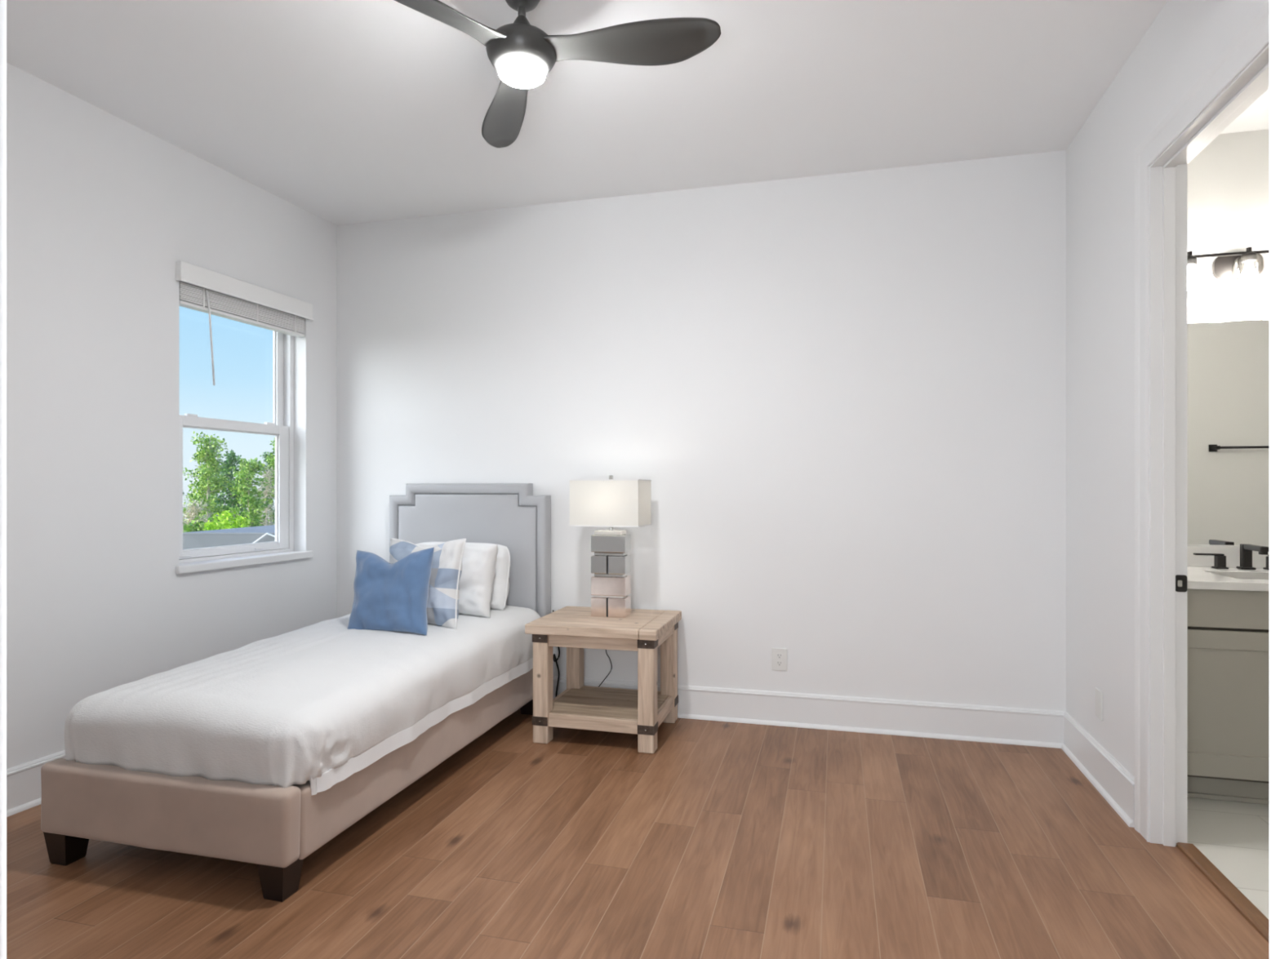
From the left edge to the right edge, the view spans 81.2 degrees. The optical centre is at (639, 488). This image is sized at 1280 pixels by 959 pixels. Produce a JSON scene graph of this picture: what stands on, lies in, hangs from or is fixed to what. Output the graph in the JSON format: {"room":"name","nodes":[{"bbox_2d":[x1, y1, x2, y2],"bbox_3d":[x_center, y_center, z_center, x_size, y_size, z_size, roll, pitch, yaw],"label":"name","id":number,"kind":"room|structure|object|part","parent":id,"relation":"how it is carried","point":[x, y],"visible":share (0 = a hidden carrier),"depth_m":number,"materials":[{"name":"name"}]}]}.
{"room":"bedroom","nodes":[
{"label":"bedroom","id":0,"kind":"room"},
{"bbox_2d":[6,62,337,768],"bbox_3d":[-2.466,-0.187,2.863,0.170,2.840,3.820,0,0,17],"label":"wall","id":1,"kind":"structure","parent":0,"point":[102,209],"depth_m":3.24,"materials":[{"name":"white paint"}]},
{"bbox_2d":[6,750,66,817],"bbox_3d":[-2.361,1.148,2.868,0.028,0.170,3.550,0,0,17],"label":"baseboard","id":2,"kind":"structure","parent":1,"relation":"attached to","point":[24,784],"depth_m":2.87,"materials":[{"name":"white paint"}]},
{"bbox_2d":[175,330,313,574],"bbox_3d":[-2.119,-0.312,3.947,0.191,1.435,0.887,0,0,17],"label":"window","id":3,"kind":"structure","parent":1,"relation":"in","point":[210,558],"depth_m":4.25,"materials":[{"name":"white plastic"}]},
{"bbox_3d":[-2.158,-0.004,3.953,0.032,0.703,0.767,0,0,17],"label":"sash","id":4,"kind":"part","parent":3,"relation":"part of","materials":[{"name":"white plastic"}]},
{"bbox_2d":[175,260,313,385],"bbox_3d":[-2.062,-0.786,3.922,0.092,0.558,0.875,0,0,17],"label":"window blind","id":5,"kind":"object","parent":3,"relation":"attached to","point":[206,291],"visible":0.87,"depth_m":3.83,"materials":[{"name":"white plastic"}]},
{"bbox_3d":[-2.081,-0.881,3.929,0.052,0.015,0.815,0,0,17],"label":"rail","id":6,"kind":"part","parent":5,"relation":"part of","materials":[{"name":"white plastic"}]},
{"bbox_3d":[-2.080,0.386,3.936,0.110,0.040,0.887,0,0,17],"label":"sill","id":7,"kind":"part","parent":3,"relation":"part of","materials":[{"name":"white paint"}]},
{"bbox_3d":[-2.191,-0.652,3.963,0.030,0.690,0.767,0,0,17],"label":"sash","id":8,"kind":"part","parent":3,"relation":"part of","materials":[{"name":"white plastic"}]},
{"bbox_2d":[6,708,1269,958],"bbox_3d":[0.249,1.291,0.849,6.750,0.124,6.368,0,0,15],"label":"floor","id":9,"kind":"structure","parent":0,"point":[726,840],"depth_m":2.41,"materials":[{"name":"brown wood"}]},
{"bbox_2d":[40,483,551,902],"bbox_3d":[-1.237,0.604,3.308,0.984,1.258,2.065,0,0,15],"label":"bed","id":10,"kind":"object","parent":9,"relation":"on","point":[273,828],"visible":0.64,"depth_m":2.42,"materials":[{"name":"beige fabric"}]},
{"bbox_3d":[-1.894,1.178,2.472,0.092,0.109,0.092,0,0,15],"label":"leg","id":11,"kind":"part","parent":10,"relation":"part of","materials":[{"name":"black wood"}]},
{"bbox_3d":[-1.492,1.015,2.349,0.958,0.228,0.078,0,0,15],"label":"footboard","id":12,"kind":"part","parent":10,"relation":"part of","materials":[{"name":"beige fabric"}]},
{"bbox_3d":[-1.087,1.178,2.260,0.092,0.109,0.092,0,0,15],"label":"leg","id":13,"kind":"part","parent":10,"relation":"part of","materials":[{"name":"black wood"}]},
{"bbox_3d":[-0.808,1.028,3.205,0.064,0.219,1.933,0,0,15],"label":"rail","id":14,"kind":"part","parent":10,"relation":"part of","materials":[{"name":"beige fabric"}]},
{"bbox_3d":[-0.992,0.584,4.244,0.861,1.096,0.042,0,0,15],"label":"headboard panel","id":15,"kind":"part","parent":10,"relation":"part of","materials":[{"name":"grey fabric"}]},
{"bbox_3d":[-0.985,0.554,4.268,0.984,1.158,0.081,0,0,15],"label":"headboard","id":16,"kind":"part","parent":10,"relation":"part of","materials":[{"name":"grey fabric"}]},
{"bbox_3d":[-0.607,1.178,4.088,0.092,0.109,0.092,0,0,15],"label":"leg","id":17,"kind":"part","parent":10,"relation":"part of","materials":[{"name":"black wood"}]},
{"bbox_3d":[-1.238,0.912,3.316,0.800,0.238,1.875,0,0,15],"label":"mattress","id":18,"kind":"object","parent":10,"relation":"on","visible":0},
{"bbox_2d":[64,604,541,795],"bbox_3d":[-1.238,0.787,3.263,0.990,0.327,1.920,0,0,15],"label":"duvet","id":19,"kind":"object","parent":18,"relation":"on","point":[322,702],"visible":0.84,"depth_m":2.53,"materials":[{"name":"white fabric"}]},
{"bbox_2d":[347,547,434,635],"bbox_3d":[-1.129,0.470,3.382,0.409,0.401,0.190,0,0,10],"label":"throw pillow","id":20,"kind":"object","parent":19,"relation":"on","point":[388,597],"visible":0.99,"depth_m":3.32,"materials":[{"name":"blue fabric"}]},
{"bbox_2d":[389,537,466,629],"bbox_3d":[-1.032,0.451,3.539,0.416,0.424,0.193,0,0,13],"label":"throw pillow","id":21,"kind":"object","parent":19,"relation":"on","point":[442,606],"visible":0.59,"depth_m":3.46,"materials":[{"name":"fabric"}]},
{"bbox_2d":[417,543,497,617],"bbox_3d":[-1.028,0.470,3.850,0.615,0.359,0.243,0,0,19],"label":"bed pillow","id":22,"kind":"object","parent":19,"relation":"on","point":[478,562],"visible":0.27,"depth_m":3.73,"materials":[{"name":"white fabric"}]},
{"bbox_2d":[416,542,510,610],"bbox_3d":[-1.001,0.474,4.073,0.632,0.352,0.230,0,0,18],"label":"bed pillow","id":23,"kind":"object","parent":19,"relation":"on","point":[500,584],"visible":0.24,"depth_m":3.95,"materials":[{"name":"white fabric"}]},
{"bbox_2d":[524,606,681,754],"bbox_3d":[-0.166,0.944,3.787,0.651,0.577,0.582,0,0,15],"label":"end table","id":24,"kind":"object","parent":9,"relation":"on","point":[642,711],"visible":1,"depth_m":3.60,"materials":[{"name":"brown wood"}]},
{"bbox_3d":[-0.472,0.968,3.633,0.078,0.530,0.078,0,0,15],"label":"leg","id":25,"kind":"part","parent":24,"relation":"part of","materials":[{"name":"brown wood"}]},
{"bbox_3d":[-0.354,0.968,4.080,0.078,0.530,0.078,0,0,15],"label":"leg","id":26,"kind":"part","parent":24,"relation":"part of","materials":[{"name":"brown wood"}]},
{"bbox_2d":[550,686,668,719],"bbox_3d":[-0.159,1.100,3.789,0.541,0.029,0.476,0,0,15],"label":"shelf","id":27,"kind":"object","parent":24,"relation":"attached to","point":[583,701],"depth_m":3.78,"materials":[{"name":"brown wood"}]},
{"bbox_2d":[568,475,651,687],"bbox_3d":[-0.190,0.582,3.914,0.484,1.293,0.394,0,0,15],"label":"table lamp","id":28,"kind":"object","parent":24,"relation":"on","point":[611,503],"visible":0.91,"depth_m":3.76,"materials":[{"name":"fabric"}]},
{"bbox_3d":[-0.207,0.938,4.058,0.143,0.581,0.363,0,0,-42],"label":"power cord","id":29,"kind":"part","parent":28,"relation":"part of","materials":[{"name":"black plastic"}]},
{"bbox_3d":[-0.149,0.076,3.836,0.360,0.234,0.260,0,0,15],"label":"lamp shade","id":30,"kind":"part","parent":28,"relation":"part of","materials":[{"name":"white fabric"}]},
{"bbox_3d":[-0.149,-0.039,3.836,0.363,0.005,0.263,0,0,15],"label":"shade trim","id":31,"kind":"part","parent":28,"relation":"part of","materials":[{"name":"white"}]},
{"bbox_3d":[-0.149,0.191,3.836,0.363,0.005,0.263,0,0,15],"label":"shade trim","id":32,"kind":"part","parent":28,"relation":"part of","materials":[{"name":"white fabric"}]},
{"bbox_3d":[0.036,0.968,3.500,0.078,0.530,0.078,0,0,15],"label":"leg","id":33,"kind":"part","parent":24,"relation":"part of","materials":[{"name":"brown wood"}]},
{"bbox_3d":[0.153,0.968,3.946,0.078,0.530,0.078,0,0,15],"label":"leg","id":34,"kind":"part","parent":24,"relation":"part of","materials":[{"name":"brown wood"}]},
{"bbox_2d":[1176,842,1269,943],"bbox_3d":[1.777,1.226,2.198,0.055,0.013,0.755,0,0,15],"label":"threshold","id":35,"kind":"object","parent":9,"relation":"on","point":[1238,900],"visible":1,"depth_m":2.27,"materials":[{"name":"brown wood"}]},
{"bbox_2d":[1187,578,1269,804],"bbox_3d":[2.617,0.809,3.083,1.164,0.838,0.602,0,0,15],"label":"bathroom vanity","id":36,"kind":"object","parent":9,"relation":"on","point":[1228,630],"visible":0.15,"depth_m":2.87,"materials":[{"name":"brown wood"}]},
{"bbox_2d":[1187,546,1269,591],"bbox_3d":[2.618,0.389,3.066,1.174,0.248,0.631,0,0,15],"label":"countertop","id":37,"kind":"structure","parent":36,"relation":"on","point":[1201,575],"depth_m":3.21,"materials":[{"name":"white stone"}]},
{"bbox_2d":[1193,543,1269,569],"bbox_3d":[2.658,0.303,3.233,0.396,0.110,0.175,0,0,15],"label":"faucet","id":38,"kind":"object","parent":37,"relation":"on","point":[1246,550],"visible":0.88,"depth_m":3.28,"materials":[{"name":"black metal"}]},
{"bbox_3d":[2.543,0.326,3.329,0.124,0.066,0.048,0,0,15],"label":"handle","id":39,"kind":"part","parent":38,"relation":"part of","materials":[{"name":"black metal"}]},
{"bbox_3d":[2.658,0.303,3.233,0.056,0.110,0.175,0,0,15],"label":"spout","id":40,"kind":"part","parent":38,"relation":"part of","materials":[{"name":"black metal"}]},
{"bbox_3d":[2.806,0.326,3.260,0.124,0.066,0.048,0,0,15],"label":"handle","id":41,"kind":"part","parent":38,"relation":"part of","materials":[{"name":"black metal"}]},
{"bbox_3d":[2.272,0.467,2.872,0.560,0.144,0.019,0,0,15],"label":"drawer","id":42,"kind":"part","parent":36,"relation":"part of","materials":[{"name":"beige paint"}]},
{"bbox_3d":[2.272,0.833,2.872,0.560,0.565,0.019,0,0,15],"label":"cabinet door","id":43,"kind":"part","parent":36,"relation":"part of","materials":[{"name":"beige paint"}]},
{"bbox_2d":[6,0,1269,225],"bbox_3d":[0.249,-1.657,0.849,6.750,0.100,6.368,0,0,15],"label":"ceiling","id":44,"kind":"structure","parent":0,"point":[344,112],"depth_m":3.02,"materials":[{"name":"white paint"}]},
{"bbox_2d":[394,0,720,147],"bbox_3d":[-0.235,-1.445,2.307,0.971,0.324,1.098,0,0,15],"label":"ceiling fan","id":45,"kind":"object","parent":44,"relation":"hanging from","point":[522,53],"visible":1,"depth_m":2.28,"materials":[{"name":"grey"}]},
{"bbox_3d":[-0.595,-1.352,2.092,0.152,0.064,0.577,0,0,43],"label":"blade","id":46,"kind":"part","parent":45,"relation":"part of","materials":[{"name":"grey"}]},
{"bbox_3d":[-0.479,-1.352,2.667,0.152,0.064,0.577,0,0,-17],"label":"blade","id":47,"kind":"part","parent":45,"relation":"part of","materials":[{"name":"grey"}]},
{"bbox_2d":[497,56,546,88],"bbox_3d":[-0.371,-1.301,2.346,0.149,0.036,0.149,0,0,15],"label":"diffuser","id":48,"kind":"object","parent":45,"relation":"attached to","point":[518,72],"depth_m":2.31,"materials":[{"name":"white glass"}]},
{"bbox_3d":[-0.039,-1.352,2.279,0.577,0.064,0.152,0,0,13],"label":"blade","id":49,"kind":"part","parent":45,"relation":"part of","materials":[{"name":"grey"}]},
{"bbox_2d":[337,128,1269,711],"bbox_3d":[1.028,-0.187,3.874,6.620,2.840,0.120,0,0,15],"label":"wall","id":50,"kind":"structure","parent":0,"point":[841,397],"depth_m":3.88,"materials":[{"name":"white paint"}]},
{"bbox_2d":[552,610,559,697],"bbox_3d":[-0.471,0.959,4.176,0.050,0.543,0.031,0,0,15],"label":"power cable","id":51,"kind":"object","parent":50,"relation":"attached to","point":[555,660],"visible":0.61,"depth_m":4.17,"materials":[{"name":"black plastic"}]},
{"bbox_2d":[771,648,786,671],"bbox_3d":[0.727,0.894,3.887,0.080,0.118,0.008,0,0,15],"label":"wall outlet","id":52,"kind":"object","parent":50,"relation":"attached to","point":[779,655],"visible":1,"depth_m":3.88,"materials":[{"name":"white plastic"}]},
{"bbox_2d":[776,660,782,666],"bbox_3d":[0.726,0.913,3.884,0.034,0.029,0.002,0,0,15],"label":"socket","id":53,"kind":"object","parent":52,"relation":"attached to","point":[779,663],"depth_m":3.88,"materials":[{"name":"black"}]},
{"bbox_2d":[776,653,782,658],"bbox_3d":[0.726,0.874,3.884,0.034,0.029,0.002,0,0,15],"label":"socket","id":54,"kind":"object","parent":52,"relation":"attached to","point":[779,655],"depth_m":3.88,"materials":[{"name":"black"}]},
{"bbox_2d":[553,676,1066,748],"bbox_3d":[0.084,1.148,4.045,4.008,0.170,0.028,0,0,15],"label":"baseboard","id":55,"kind":"structure","parent":50,"relation":"attached to","point":[944,721],"depth_m":3.76,"materials":[{"name":"white paint"}]},
{"bbox_2d":[1187,247,1269,291],"bbox_3d":[2.674,-0.957,3.292,0.700,0.200,0.168,0,0,15],"label":"vanity light","id":56,"kind":"object","parent":50,"relation":"attached to","point":[1246,266],"visible":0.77,"depth_m":3.31,"materials":[{"name":"white glass"}]},
{"bbox_3d":[2.450,-0.933,3.327,0.064,0.111,0.064,0,0,15],"label":"bulb","id":57,"kind":"part","parent":56,"relation":"part of","materials":[{"name":"white glass"}]},
{"bbox_3d":[2.668,-0.933,3.270,0.064,0.111,0.064,0,0,15],"label":"bulb","id":58,"kind":"part","parent":56,"relation":"part of","materials":[{"name":"white glass"}]},
{"bbox_2d":[1187,319,1269,546],"bbox_3d":[2.700,-0.247,3.369,1.109,1.015,0.006,0,0,15],"label":"wall mirror","id":59,"kind":"object","parent":50,"relation":"attached to","point":[1228,362],"visible":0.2,"depth_m":3.38,"materials":[{"name":"clear glass"}]},
{"bbox_2d":[1187,546,1269,568],"bbox_3d":[2.695,0.312,3.362,1.174,0.094,0.020,0,0,15],"label":"backsplash","id":60,"kind":"structure","parent":50,"relation":"attached to","point":[1232,553],"depth_m":3.37,"materials":[{"name":"white stone"}]},
{"bbox_2d":[1066,0,1266,777],"bbox_3d":[1.630,-0.187,1.830,0.107,2.840,3.528,0,0,15],"label":"wall","id":61,"kind":"structure","parent":0,"point":[1185,37],"depth_m":3.01,"materials":[{"name":"white paint"}]},
{"bbox_2d":[1061,711,1134,827],"bbox_3d":[1.565,1.148,1.847,0.028,0.170,3.528,0,0,15],"label":"baseboard","id":62,"kind":"structure","parent":61,"relation":"attached to","point":[1110,779],"depth_m":3.04,"materials":[{"name":"white paint"}]},
{"bbox_2d":[1095,687,1102,720],"bbox_3d":[1.904,0.897,3.096,0.006,0.118,0.080,0,0,15],"label":"wall plate","id":63,"kind":"object","parent":61,"relation":"attached to","point":[1099,695],"visible":1,"depth_m":3.08,"materials":[{"name":"white plastic"}]},
{"bbox_2d":[1134,0,1269,842],"bbox_3d":[1.671,0.003,2.226,0.015,2.459,0.983,0,0,15],"label":"trim","id":64,"kind":"structure","parent":61,"relation":"attached to","point":[1253,37],"depth_m":2.62,"materials":[{"name":"white paint"}]},
{"bbox_2d":[1149,44,1269,847],"bbox_3d":[1.729,0.050,2.211,0.112,2.365,0.795,0,0,15],"label":"door jamb","id":65,"kind":"object","parent":61,"relation":"in","point":[1168,174],"depth_m":2.57,"materials":[{"name":"white paint"}]},
{"bbox_3d":[1.859,0.329,2.565,0.036,0.058,0.003,0,0,15],"label":"strike plate","id":66,"kind":"part","parent":65,"relation":"part of","materials":[{"name":"black metal"}]},
{"bbox_3d":[-0.940,-0.187,0.622,4.465,2.840,0.115,0,0,15],"label":"wall","id":67,"kind":"structure","parent":0,"visible":0},
{"bbox_2d":[0,0,1274,958],"bbox_3d":[-0.090,-0.040,0.470,1.024,2.546,0.022,0,0,15],"label":"trim","id":68,"kind":"structure","parent":67,"relation":"attached to","point":[2,2],"depth_m":0.57,"materials":[{"name":"white paint"}]},
{"bbox_2d":[1274,0,1279,958],"bbox_3d":[-0.107,0.003,0.403,0.855,2.460,0.115,0,0,15],"label":"door","id":69,"kind":"structure","parent":67,"relation":"in","point":[1277,2],"depth_m":0.35,"materials":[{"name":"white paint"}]},
{"label":"outside","id":70,"kind":"structure","parent":0,"visible":0},
{"bbox_3d":[-41.649,4.483,26.445,86.000,0.100,150.000,0,0,15],"label":"ground","id":71,"kind":"structure","parent":70,"visible":0},
{"bbox_2d":[182,516,206,532],"bbox_3d":[-12.089,2.602,19.766,1.576,3.663,1.802,0,0,15],"label":"leafy bush","id":72,"kind":"object","parent":71,"relation":"on","point":[187,528],"visible":0.07,"depth_m":19.74,"materials":[{"name":"green plant"}]},
{"bbox_2d":[182,497,210,529],"bbox_3d":[-14.857,2.375,24.683,1.521,4.116,1.634,0,0,15],"label":"thicket","id":73,"kind":"object","parent":71,"relation":"on","point":[196,509],"visible":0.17,"depth_m":24.69,"materials":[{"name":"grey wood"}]},
{"bbox_2d":[191,452,223,522],"bbox_3d":[-25.473,1.091,44.070,1.915,6.685,2.524,0,0,-24],"label":"tree","id":74,"kind":"object","parent":71,"relation":"on","point":[204,458],"visible":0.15,"depth_m":43.68,"materials":[{"name":"green plant"}]},
{"bbox_2d":[182,431,237,530],"bbox_3d":[-16.456,1.158,27.854,2.251,6.551,2.040,0,0,2],"label":"tree","id":75,"kind":"object","parent":71,"relation":"on","point":[207,451],"visible":0.68,"depth_m":27.84,"materials":[{"name":"green plant"}]},
{"bbox_2d":[203,510,250,530],"bbox_3d":[-12.129,2.503,22.386,2.147,3.860,1.984,0,0,-17],"label":"leafy bush","id":76,"kind":"object","parent":71,"relation":"on","point":[237,522],"visible":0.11,"depth_m":21.91,"materials":[{"name":"green plant"}]},
{"bbox_2d":[213,449,246,525],"bbox_3d":[-17.338,1.388,31.529,2.001,6.092,1.905,0,0,15],"label":"tree","id":77,"kind":"object","parent":71,"relation":"on","point":[231,456],"visible":0.35,"depth_m":31.38,"materials":[{"name":"green plant"}]},
{"bbox_2d":[226,457,254,514],"bbox_3d":[-19.229,1.482,36.045,1.597,5.902,1.554,0,0,2],"label":"tree","id":78,"kind":"object","parent":71,"relation":"on","point":[242,463],"visible":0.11,"depth_m":35.89,"materials":[{"name":"green plant"}]},
{"bbox_2d":[227,457,271,527],"bbox_3d":[-13.163,1.694,25.272,1.570,5.479,2.069,0,0,-43],"label":"tree","id":79,"kind":"object","parent":71,"relation":"on","point":[247,473],"visible":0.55,"depth_m":25.19,"materials":[{"name":"green plant"}]},
{"bbox_2d":[255,465,275,525],"bbox_3d":[-14.189,1.776,28.352,1.428,5.314,1.341,0,0,-17],"label":"thicket","id":80,"kind":"object","parent":71,"relation":"on","point":[266,522],"visible":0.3,"depth_m":28.24,"materials":[{"name":"green plant"}]},
{"bbox_2d":[257,437,275,521],"bbox_3d":[-15.332,1.154,31.552,1.775,6.558,1.726,0,0,15],"label":"tree","id":81,"kind":"object","parent":71,"relation":"on","point":[271,460],"visible":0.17,"depth_m":31.34,"materials":[{"name":"green plant"}]},
{"bbox_2d":[258,451,275,526],"bbox_3d":[-19.843,1.235,39.912,2.000,6.396,2.101,0,0,18],"label":"tree","id":82,"kind":"object","parent":71,"relation":"on","point":[264,455],"visible":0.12,"depth_m":39.85,"materials":[{"name":"green plant"}]},
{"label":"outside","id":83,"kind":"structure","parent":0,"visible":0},
{"bbox_2d":[182,524,275,549],"bbox_3d":[-4.328,0.816,7.960,3.023,0.794,3.066,0,0,-19],"label":"porch roof","id":84,"kind":"structure","parent":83,"point":[242,535],"depth_m":7.00,"materials":[{"name":"white paint"}]}
]}

